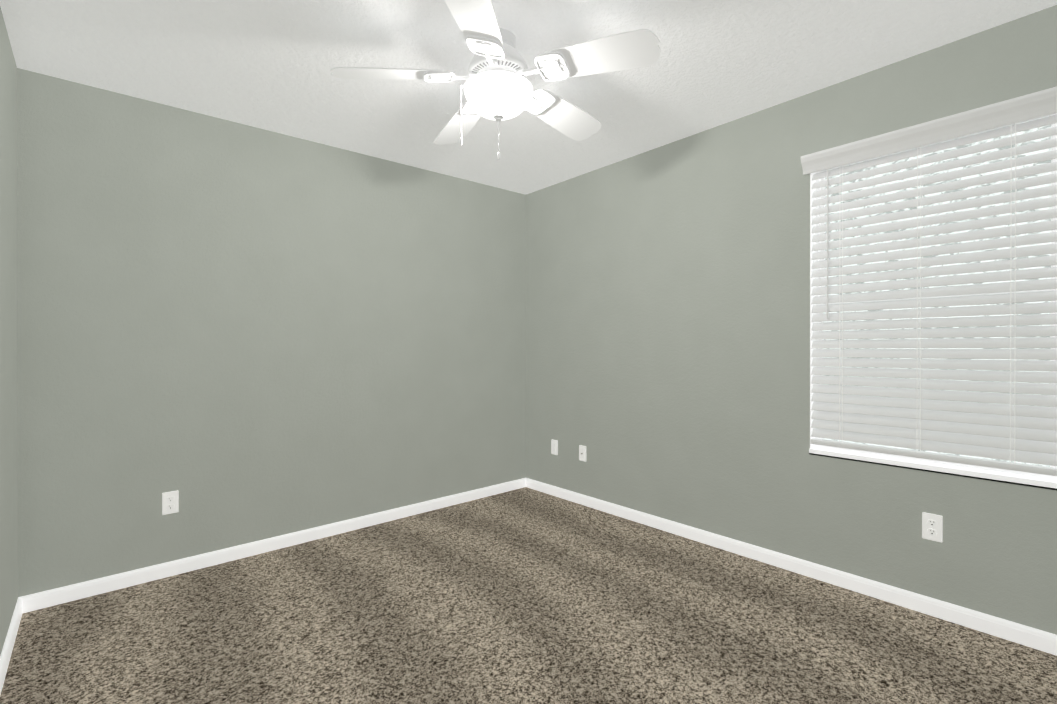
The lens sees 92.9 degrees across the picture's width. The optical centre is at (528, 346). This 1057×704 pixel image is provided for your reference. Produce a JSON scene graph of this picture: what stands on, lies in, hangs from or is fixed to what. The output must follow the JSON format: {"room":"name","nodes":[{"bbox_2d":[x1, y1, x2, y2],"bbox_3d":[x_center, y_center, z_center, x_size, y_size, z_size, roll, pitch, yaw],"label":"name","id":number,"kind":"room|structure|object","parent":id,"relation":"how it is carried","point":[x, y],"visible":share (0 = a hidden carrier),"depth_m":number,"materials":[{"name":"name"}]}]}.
{"room":"empty bedroom","nodes":[
{"label":"empty bedroom","id":0,"kind":"room"},
{"bbox_2d":[0,7,17,655],"bbox_3d":[-1.187,-0.032,0.872,0.140,2.463,3.517,0,0,-41],"label":"wall","id":1,"kind":"structure","parent":0,"point":[8,373],"depth_m":2.00,"materials":[{"name":"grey paint"}]},
{"bbox_2d":[0,597,21,694],"bbox_3d":[-1.174,1.161,0.979,0.014,0.113,3.377,0,0,-41],"label":"baseboard","id":2,"kind":"structure","parent":1,"relation":"attached to","point":[6,653],"depth_m":1.95,"materials":[{"name":"white"}]},
{"bbox_2d":[17,68,525,596],"bbox_3d":[-1.199,-0.037,3.280,3.273,2.463,0.140,0,0,-41],"label":"wall","id":3,"kind":"structure","parent":0,"point":[235,334],"depth_m":2.81,"materials":[{"name":"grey paint"}]},
{"bbox_2d":[162,490,178,514],"bbox_3d":[-1.860,0.812,2.612,0.070,0.115,0.008,0,0,-41],"label":"electrical outlet","id":4,"kind":"object","parent":3,"relation":"attached to","point":[170,502],"visible":1,"depth_m":2.61,"materials":[{"name":"white plastic"}]},
{"bbox_2d":[20,478,525,613],"bbox_3d":[-1.148,1.157,3.225,2.993,0.112,0.014,0,0,-41],"label":"baseboard","id":5,"kind":"structure","parent":3,"relation":"attached to","point":[52,597],"depth_m":2.80,"materials":[{"name":"white wood"}]},
{"bbox_2d":[0,487,1056,703],"bbox_3d":[-0.048,1.235,1.954,3.273,0.165,3.657,0,0,-41],"label":"floor","id":6,"kind":"structure","parent":0,"point":[525,595],"depth_m":2.07,"materials":[{"name":"carpet"}]},
{"bbox_2d":[0,0,1056,194],"bbox_3d":[-0.048,-1.325,1.948,3.273,0.165,3.657,0,0,-41],"label":"ceiling","id":7,"kind":"structure","parent":0,"point":[266,64],"depth_m":2.21,"materials":[{"name":"white paint"}]},
{"bbox_2d":[330,0,659,159],"bbox_3d":[-0.106,-1.016,2.101,1.234,0.500,1.251,0,0,-41],"label":"ceiling fan","id":8,"kind":"object","parent":7,"relation":"hanging from","point":[498,87],"visible":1,"depth_m":1.96,"materials":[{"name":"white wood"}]},
{"bbox_2d":[526,5,1056,634],"bbox_3d":[1.137,-0.058,2.976,0.140,2.462,3.377,0,0,-41],"label":"wall","id":9,"kind":"structure","parent":0,"point":[668,331],"depth_m":2.79,"materials":[{"name":"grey paint"}]},
{"bbox_2d":[551,439,557,454],"bbox_3d":[0.203,0.790,3.943,0.008,0.115,0.070,0,0,-41],"label":"electrical outlet","id":10,"kind":"object","parent":9,"relation":"attached to","point":[554,447],"visible":1,"depth_m":3.94,"materials":[{"name":"white plastic"}]},
{"bbox_2d":[579,445,585,461],"bbox_3d":[0.396,0.790,3.713,0.018,0.115,0.070,0,0,-41],"label":"outlet","id":11,"kind":"object","parent":9,"relation":"attached to","point":[582,453],"visible":1,"depth_m":3.71,"materials":[{"name":"white plastic"}]},
{"bbox_2d":[526,478,1056,655],"bbox_3d":[1.079,1.137,2.929,0.014,0.113,3.377,0,0,-41],"label":"baseboard","id":12,"kind":"structure","parent":9,"relation":"attached to","point":[1037,639],"depth_m":2.43,"materials":[{"name":"white wood"}]},
{"bbox_2d":[922,512,942,542],"bbox_3d":[1.741,0.780,2.167,0.008,0.115,0.070,0,0,-41],"label":"electrical outlet","id":13,"kind":"object","parent":9,"relation":"attached to","point":[932,527],"visible":1,"depth_m":2.16,"materials":[{"name":"white plastic"}]},
{"bbox_2d":[809,119,1056,489],"bbox_3d":[1.757,-0.203,2.250,0.152,1.495,0.878,0,0,-41],"label":"window","id":14,"kind":"structure","parent":9,"relation":"in","point":[1003,476],"depth_m":2.23,"materials":[{"name":"white plastic"}]},
{"bbox_2d":[800,86,1056,475],"bbox_3d":[1.706,-0.235,2.214,0.112,1.452,0.915,0,0,-41],"label":"window blinds","id":15,"kind":"object","parent":14,"relation":"attached to","point":[1022,432],"visible":1,"depth_m":2.15,"materials":[{"name":"white plastic"}]},
{"label":"outside","id":16,"kind":"structure","parent":0,"visible":0},
{"bbox_2d":[824,116,1050,477],"bbox_3d":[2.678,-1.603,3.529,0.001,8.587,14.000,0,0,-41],"label":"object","id":17,"kind":"structure","parent":16,"point":[974,165],"depth_m":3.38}
]}

